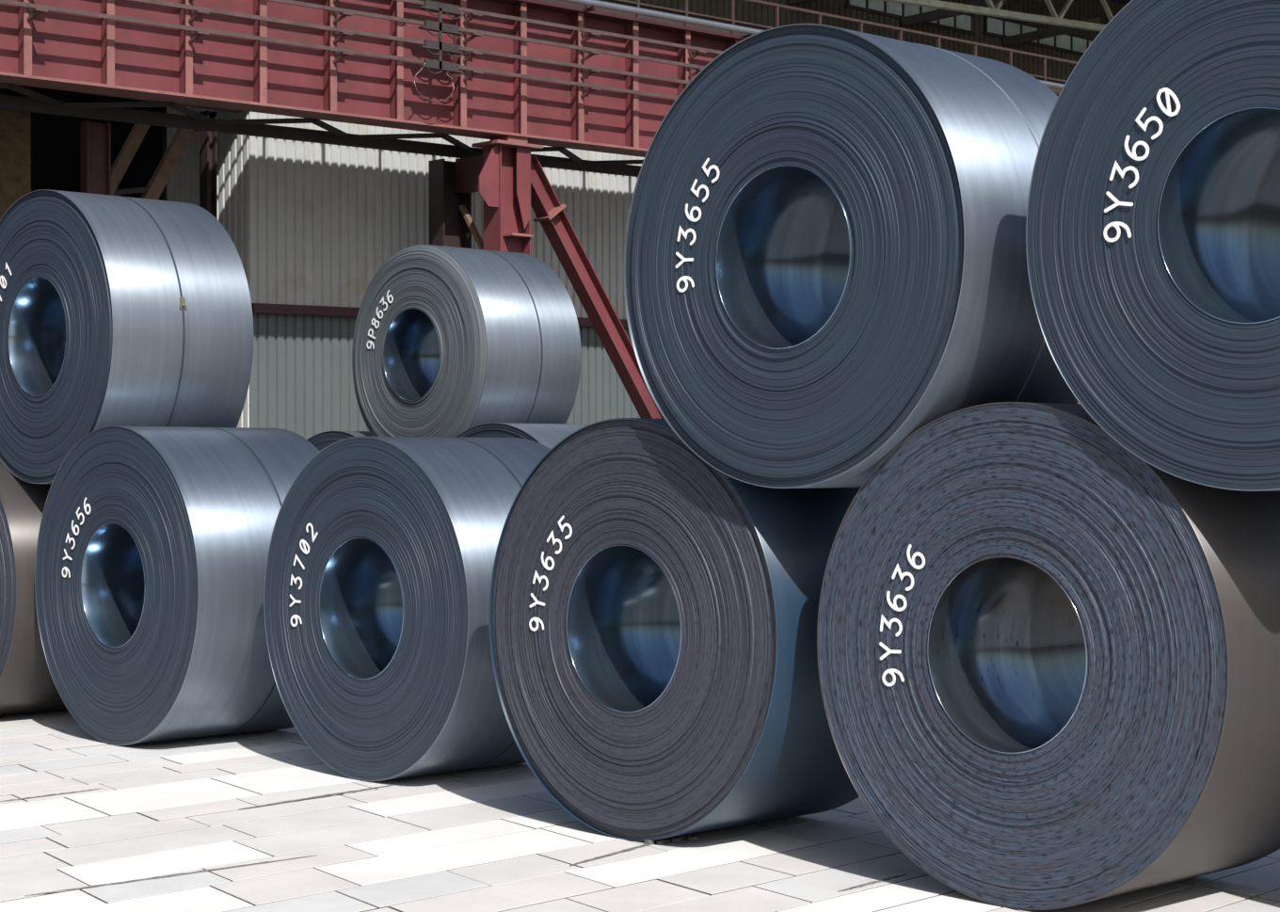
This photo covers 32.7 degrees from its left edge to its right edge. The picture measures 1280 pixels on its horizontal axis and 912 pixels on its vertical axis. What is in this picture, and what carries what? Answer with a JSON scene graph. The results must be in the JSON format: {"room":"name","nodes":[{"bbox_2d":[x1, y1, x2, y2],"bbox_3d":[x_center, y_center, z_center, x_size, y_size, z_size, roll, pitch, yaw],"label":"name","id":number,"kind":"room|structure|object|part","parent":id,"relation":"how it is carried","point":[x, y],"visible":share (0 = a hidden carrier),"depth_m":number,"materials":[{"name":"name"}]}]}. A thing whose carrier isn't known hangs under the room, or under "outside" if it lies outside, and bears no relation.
{"room":"steel storage yard","nodes":[
{"label":"steel storage yard","id":0,"kind":"room"},
{"bbox_2d":[0,84,162,200],"bbox_3d":[-15.068,-3.091,40.641,58.000,10.200,0.300,0,0,-43],"label":"wall","id":1,"kind":"structure","parent":0,"point":[56,164],"depth_m":43.89,"materials":[{"name":"black"}]},
{"bbox_2d":[44,87,242,112],"bbox_3d":[-11.993,-6.335,20.854,19.240,3.950,0.300,0,0,-43],"label":"lintel","id":2,"kind":"object","parent":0,"point":[183,104],"visible":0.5,"depth_m":27.03,"materials":[{"name":"metal"}]},
{"bbox_2d":[162,106,250,427],"bbox_3d":[-5.580,-3.185,28.210,0.200,10.200,2.200,0,0,-43],"label":"wall","id":3,"kind":"structure","parent":0,"point":[183,185],"depth_m":27.71,"materials":[{"name":"metal"}]},
{"bbox_2d":[0,709,1279,911],"bbox_3d":[-4.864,1.985,16.037,75.000,0.319,90.000,0,0,-43],"label":"floor","id":4,"kind":"structure","parent":0,"point":[250,822],"depth_m":9.99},
{"bbox_2d":[0,109,31,219],"bbox_3d":[-7.249,-1.005,23.995,1.170,5.800,0.600,0,0,-43],"label":"column","id":5,"kind":"structure","parent":4,"relation":"on","point":[15,126],"depth_m":24.06,"materials":[{"name":"brown metal"}]},
{"bbox_2d":[0,461,67,715],"bbox_3d":[-4.412,0.906,15.634,1.112,1.870,1.870,0,0,-43],"label":"coil","id":6,"kind":"object","parent":4,"relation":"on","point":[27,685],"visible":0.39,"depth_m":14.74,"materials":[{"name":"grey metal"}]},
{"bbox_2d":[0,189,253,483],"bbox_3d":[-3.684,-0.803,15.090,1.079,1.992,1.993,0,0,-43],"label":"coil","id":7,"kind":"object","parent":6,"relation":"on","point":[116,311],"visible":0.95,"depth_m":14.53,"materials":[{"name":"grey metal"}]},
{"bbox_2d":[80,120,111,195],"bbox_3d":[-6.168,-0.944,24.708,0.400,5.680,0.250,0,0,-43],"label":"column","id":8,"kind":"structure","parent":4,"relation":"on","point":[95,137],"depth_m":24.71,"materials":[{"name":"red metal"}]},
{"bbox_2d":[111,123,150,195],"bbox_3d":[-7.087,-1.113,24.838,3.544,5.994,0.182,0,0,-43],"label":"strut","id":9,"kind":"object","parent":4,"relation":"on","point":[136,136],"visible":0.09,"depth_m":25.77,"materials":[{"name":"metal"}]},
{"bbox_2d":[112,114,199,199],"bbox_3d":[-6.675,-1.113,25.228,3.636,6.009,0.208,0,0,-43],"label":"strut","id":10,"kind":"object","parent":4,"relation":"on","point":[182,137],"visible":0.35,"depth_m":26.12,"materials":[{"name":"metal"}]},
{"bbox_2d":[34,426,319,745],"bbox_3d":[-2.903,0.820,14.212,1.214,2.022,2.022,0,0,-43],"label":"coil","id":11,"kind":"object","parent":4,"relation":"on","point":[152,546],"visible":0.94,"depth_m":13.62,"materials":[{"name":"grey metal"}]},
{"bbox_2d":[199,110,217,219],"bbox_3d":[-5.377,-1.192,27.160,0.240,6.200,0.280,0,0,-43],"label":"column","id":12,"kind":"structure","parent":4,"relation":"on","point":[208,140],"depth_m":27.15,"materials":[{"name":"metal"}]},
{"bbox_2d":[306,431,372,450],"bbox_3d":[-2.148,0.821,18.482,1.116,2.060,2.060,0,0,-43],"label":"coil","id":13,"kind":"object","parent":4,"relation":"on","point":[321,440],"visible":0.02,"depth_m":18.14,"materials":[{"name":"grey metal"}]},
{"bbox_2d":[352,244,581,437],"bbox_3d":[-1.451,-0.808,17.758,1.042,1.770,1.770,0,0,-43],"label":"coil","id":14,"kind":"object","parent":13,"relation":"on","point":[448,341],"visible":0.92,"depth_m":17.29,"materials":[{"name":"grey metal"}]},
{"bbox_2d":[263,436,550,781],"bbox_3d":[-1.163,0.853,12.569,1.114,1.928,1.928,0,0,-43],"label":"coil","id":15,"kind":"object","parent":4,"relation":"on","point":[381,553],"visible":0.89,"depth_m":12.12,"materials":[{"name":"grey metal"}]},
{"bbox_2d":[428,158,471,248],"bbox_3d":[-2.428,-0.935,27.914,0.560,5.680,0.400,0,0,-43],"label":"column","id":16,"kind":"structure","parent":4,"relation":"on","point":[447,226],"depth_m":27.88,"materials":[{"name":"metal"}]},
{"bbox_2d":[455,135,543,255],"bbox_3d":[-1.916,-1.045,27.497,0.930,5.892,1.050,0,0,-43],"label":"column","id":17,"kind":"structure","parent":4,"relation":"on","point":[501,175],"depth_m":27.33,"materials":[{"name":"red metal"}]},
{"bbox_3d":[-1.868,-3.484,27.018,0.330,0.780,0.020,0,0,-43],"label":"gusset plate","id":18,"kind":"part","parent":17,"relation":"part of","materials":[{"name":"red paint"}]},
{"bbox_3d":[-1.665,-3.893,27.379,0.740,0.040,0.500,0,0,-43],"label":"cap plate","id":19,"kind":"part","parent":17,"relation":"part of","materials":[{"name":"red paint"}]},
{"bbox_3d":[-1.542,-2.768,27.362,0.340,0.030,0.220,0,0,-43],"label":"ledge plate","id":20,"kind":"part","parent":17,"relation":"part of","materials":[{"name":"red paint"}]},
{"bbox_3d":[-1.461,-3.358,27.337,0.220,1.030,0.015,0,0,-43],"label":"stiffening plate","id":21,"kind":"part","parent":17,"relation":"part of","materials":[{"name":"red paint"}]},
{"bbox_2d":[0,0,1065,176],"bbox_3d":[0.021,-4.928,29.262,27.082,2.478,1.395,0,0,-43],"label":"girder","id":22,"kind":"object","parent":17,"relation":"on","point":[558,74],"visible":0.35,"depth_m":25.98,"materials":[{"name":"red metal"}]},
{"bbox_3d":[-6.857,-4.778,22.476,0.952,1.672,0.012,0,0,-43],"label":"web panel","id":23,"kind":"part","parent":22,"relation":"part of","materials":[{"name":"red paint"}]},
{"bbox_3d":[-6.156,-4.788,23.141,0.952,1.672,0.012,0,0,-43],"label":"web panel","id":24,"kind":"part","parent":22,"relation":"part of","materials":[{"name":"red paint"}]},
{"bbox_3d":[-5.455,-4.798,23.805,0.952,1.672,0.012,0,0,-43],"label":"web panel","id":25,"kind":"part","parent":22,"relation":"part of","materials":[{"name":"red paint"}]},
{"bbox_3d":[-4.753,-4.808,24.469,0.952,1.672,0.012,0,0,-43],"label":"web panel","id":26,"kind":"part","parent":22,"relation":"part of","materials":[{"name":"red paint"}]},
{"bbox_3d":[-4.052,-4.818,25.134,0.952,1.672,0.012,0,0,-43],"label":"web panel","id":27,"kind":"part","parent":22,"relation":"part of","materials":[{"name":"red paint"}]},
{"bbox_3d":[-3.351,-4.829,25.798,0.952,1.672,0.012,0,0,-43],"label":"web panel","id":28,"kind":"part","parent":22,"relation":"part of","materials":[{"name":"red paint"}]},
{"bbox_3d":[-2.650,-4.839,26.462,0.952,1.672,0.012,0,0,-43],"label":"web panel","id":29,"kind":"part","parent":22,"relation":"part of","materials":[{"name":"red paint"}]},
{"bbox_2d":[413,0,463,102],"bbox_3d":[-2.422,-4.820,26.063,0.762,1.202,0.080,0,0,-43],"label":"collector","id":30,"kind":"object","parent":22,"relation":"attached to","point":[439,26],"visible":1,"depth_m":26.05,"materials":[{"name":"metal"}]},
{"bbox_3d":[-1.948,-4.849,27.127,0.952,1.672,0.012,0,0,-43],"label":"web panel","id":31,"kind":"part","parent":22,"relation":"part of","materials":[{"name":"red paint"}]},
{"bbox_3d":[-1.247,-4.859,27.791,0.952,1.672,0.012,0,0,-43],"label":"web panel","id":32,"kind":"part","parent":22,"relation":"part of","materials":[{"name":"red paint"}]},
{"bbox_3d":[-0.545,-4.869,28.455,0.952,1.672,0.012,0,0,-43],"label":"web panel","id":33,"kind":"part","parent":22,"relation":"part of","materials":[{"name":"red paint"}]},
{"bbox_3d":[0.156,-4.879,29.120,0.952,1.672,0.012,0,0,-43],"label":"web panel","id":34,"kind":"part","parent":22,"relation":"part of","materials":[{"name":"red paint"}]},
{"bbox_3d":[0.857,-4.889,29.784,0.952,1.672,0.012,0,0,-43],"label":"web panel","id":35,"kind":"part","parent":22,"relation":"part of","materials":[{"name":"red paint"}]},
{"bbox_3d":[0.126,-5.874,29.154,27.082,0.588,0.030,0,0,-43],"label":"toe plate","id":36,"kind":"part","parent":22,"relation":"part of","materials":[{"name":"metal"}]},
{"bbox_2d":[585,0,1077,81],"bbox_3d":[1.698,-6.081,30.582,23.300,0.901,0.040,0,0,-43],"label":"walkway railing","id":37,"kind":"object","parent":22,"relation":"on","point":[637,3],"visible":0.34,"depth_m":31.81,"materials":[{"name":"red metal"}]},
{"bbox_3d":[-0.030,-6.037,28.945,0.036,0.578,0.036,0,0,-43],"label":"post","id":38,"kind":"part","parent":37,"relation":"part of","materials":[{"name":"metal"}]},
{"bbox_3d":[0.627,-6.047,29.567,0.036,0.578,0.036,0,0,-43],"label":"post","id":39,"kind":"part","parent":37,"relation":"part of","materials":[{"name":"metal"}]},
{"bbox_3d":[1.283,-6.056,30.188,0.036,0.578,0.036,0,0,-43],"label":"post","id":40,"kind":"part","parent":37,"relation":"part of","materials":[{"name":"metal"}]},
{"bbox_3d":[1.939,-6.066,30.810,0.036,0.578,0.036,0,0,-43],"label":"post","id":41,"kind":"part","parent":37,"relation":"part of","materials":[{"name":"metal"}]},
{"bbox_3d":[2.596,-6.075,31.432,0.036,0.578,0.036,0,0,-43],"label":"post","id":42,"kind":"part","parent":37,"relation":"part of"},
{"bbox_3d":[3.252,-6.085,32.053,0.036,0.578,0.036,0,0,-43],"label":"post","id":43,"kind":"part","parent":37,"relation":"part of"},
{"bbox_3d":[3.908,-6.094,32.675,0.036,0.578,0.036,0,0,-43],"label":"post","id":44,"kind":"part","parent":37,"relation":"part of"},
{"bbox_3d":[1.698,-6.369,30.584,23.300,0.326,0.040,0,0,-43],"label":"handrail","id":45,"kind":"part","parent":37,"relation":"part of","materials":[{"name":"metal"}]},
{"bbox_3d":[4.565,-6.104,33.297,0.036,0.578,0.036,0,0,-43],"label":"post","id":46,"kind":"part","parent":37,"relation":"part of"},
{"bbox_3d":[5.221,-6.113,33.919,0.036,0.578,0.036,0,0,-43],"label":"post","id":47,"kind":"part","parent":37,"relation":"part of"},
{"bbox_3d":[5.877,-6.123,34.540,0.036,0.578,0.036,0,0,-43],"label":"post","id":48,"kind":"part","parent":37,"relation":"part of","materials":[{"name":"red metal"}]},
{"bbox_3d":[6.534,-6.132,35.162,0.036,0.578,0.036,0,0,-43],"label":"post","id":49,"kind":"part","parent":37,"relation":"part of","materials":[{"name":"metal"}]},
{"bbox_2d":[455,422,589,448],"bbox_3d":[-0.719,0.794,16.970,1.114,2.090,2.090,0,0,-43],"label":"coil","id":50,"kind":"object","parent":4,"relation":"on","point":[549,435],"visible":0.03,"depth_m":16.53,"materials":[{"name":"silver metal"}]},
{"bbox_2d":[530,155,664,418],"bbox_3d":[0.032,-0.931,28.962,4.328,5.723,0.400,0,0,-43],"label":"diagonal brace","id":51,"kind":"object","parent":4,"relation":"on","point":[548,210],"visible":0.51,"depth_m":28.28,"materials":[{"name":"red paint"}]},
{"bbox_3d":[-1.151,-3.108,27.859,0.300,0.230,0.300,0,0,-43],"label":"collar plate","id":52,"kind":"part","parent":51,"relation":"part of","materials":[{"name":"red paint"}]},
{"bbox_2d":[488,417,860,840],"bbox_3d":[0.320,0.811,10.615,1.116,1.978,1.978,0,0,-43],"label":"coil","id":53,"kind":"object","parent":4,"relation":"on","point":[653,611],"visible":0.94,"depth_m":10.12,"materials":[{"name":"grey metal"}]},
{"bbox_2d":[623,23,1078,488],"bbox_3d":[0.999,-0.857,9.768,1.085,2.000,2.000,0,0,-43],"label":"coil","id":54,"kind":"object","parent":53,"relation":"on","point":[824,264],"visible":0.94,"depth_m":9.28,"materials":[{"name":"grey metal"}]},
{"bbox_2d":[816,401,1279,910],"bbox_3d":[1.854,0.787,9.012,1.140,2.000,2.000,0,0,-43],"label":"coil","id":55,"kind":"object","parent":4,"relation":"on","point":[1048,653],"visible":1,"depth_m":8.53,"materials":[{"name":"grey metal"}]},
{"bbox_2d":[1025,0,1279,491],"bbox_3d":[2.584,-0.858,8.172,1.114,1.970,1.970,0,0,-43],"label":"coil","id":56,"kind":"object","parent":55,"relation":"on","point":[1153,220],"visible":1,"depth_m":8.13,"materials":[{"name":"grey metal"}]},
{"bbox_2d":[249,0,1125,439],"bbox_3d":[6.185,-3.349,38.009,30.760,10.577,0.254,0,0,-43],"label":"wall","id":57,"kind":"structure","parent":0,"point":[325,218],"depth_m":28.50,"materials":[{"name":"metal"}]},
{"bbox_2d":[251,303,628,328],"bbox_3d":[5.941,-2.011,37.535,29.760,0.492,0.090,0,0,-43],"label":"trim","id":58,"kind":"structure","parent":57,"relation":"attached to","point":[257,308],"depth_m":27.89,"materials":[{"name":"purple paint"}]},
{"bbox_2d":[844,0,975,34],"bbox_3d":[4.519,-7.411,36.260,3.320,0.360,0.050,0,0,-43],"label":"window","id":59,"kind":"structure","parent":57,"relation":"in","point":[961,24],"depth_m":36.17,"materials":[{"name":"glass"}]},
{"bbox_3d":[3.517,-7.414,35.324,0.417,0.260,0.020,0,0,-43],"label":"pane","id":60,"kind":"part","parent":59,"relation":"part of","materials":[{"name":"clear glass"}]},
{"bbox_3d":[3.849,-7.413,35.639,0.417,0.260,0.020,0,0,-43],"label":"pane","id":61,"kind":"part","parent":59,"relation":"part of","materials":[{"name":"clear glass"}]},
{"bbox_3d":[4.180,-7.412,35.953,0.417,0.260,0.020,0,0,-43],"label":"pane","id":62,"kind":"part","parent":59,"relation":"part of","materials":[{"name":"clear glass"}]},
{"bbox_3d":[4.512,-7.411,36.267,0.417,0.260,0.020,0,0,-43],"label":"pane","id":63,"kind":"part","parent":59,"relation":"part of","materials":[{"name":"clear glass"}]},
{"bbox_3d":[4.844,-7.410,36.582,0.417,0.260,0.020,0,0,-43],"label":"pane","id":64,"kind":"part","parent":59,"relation":"part of","materials":[{"name":"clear glass"}]},
{"bbox_3d":[5.176,-7.409,36.896,0.417,0.260,0.020,0,0,-43],"label":"pane","id":65,"kind":"part","parent":59,"relation":"part of","materials":[{"name":"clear glass"}]},
{"bbox_3d":[5.508,-7.408,37.210,0.417,0.260,0.020,0,0,-43],"label":"pane","id":66,"kind":"part","parent":59,"relation":"part of","materials":[{"name":"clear glass"}]},
{"bbox_2d":[982,15,1094,56],"bbox_3d":[7.423,-7.453,39.011,4.120,0.360,0.050,0,0,-43],"label":"window","id":67,"kind":"structure","parent":57,"relation":"in","point":[1000,27],"depth_m":38.60,"materials":[{"name":"glass"}]},
{"bbox_3d":[6.146,-7.457,37.815,0.460,0.260,0.020,0,0,-43],"label":"pane","id":68,"kind":"part","parent":67,"relation":"part of","materials":[{"name":"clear glass"}]},
{"bbox_3d":[6.509,-7.456,38.159,0.460,0.260,0.020,0,0,-43],"label":"pane","id":69,"kind":"part","parent":67,"relation":"part of","materials":[{"name":"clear glass"}]},
{"bbox_3d":[6.872,-7.455,38.502,0.460,0.260,0.020,0,0,-43],"label":"pane","id":70,"kind":"part","parent":67,"relation":"part of","materials":[{"name":"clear glass"}]},
{"bbox_3d":[7.235,-7.454,38.846,0.460,0.260,0.020,0,0,-43],"label":"pane","id":71,"kind":"part","parent":67,"relation":"part of","materials":[{"name":"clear glass"}]},
{"bbox_3d":[7.598,-7.453,39.190,0.460,0.260,0.020,0,0,-43],"label":"pane","id":72,"kind":"part","parent":67,"relation":"part of","materials":[{"name":"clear glass"}]},
{"bbox_3d":[7.961,-7.452,39.534,0.460,0.260,0.020,0,0,-43],"label":"pane","id":73,"kind":"part","parent":67,"relation":"part of","materials":[{"name":"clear glass"}]},
{"bbox_2d":[1108,0,1130,4],"bbox_3d":[-8.755,-8.470,33.992,58.000,0.150,20.700,0,0,-43],"label":"ceiling","id":74,"kind":"structure","parent":0,"point":[1124,2],"depth_m":40.30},
{"bbox_2d":[787,0,1131,47],"bbox_3d":[6.947,-7.724,37.770,14.005,1.380,1.333,0,0,-43],"label":"roof truss","id":75,"kind":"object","parent":74,"relation":"attached to","point":[988,8],"depth_m":36.16,"materials":[{"name":"grey metal"}]}
]}

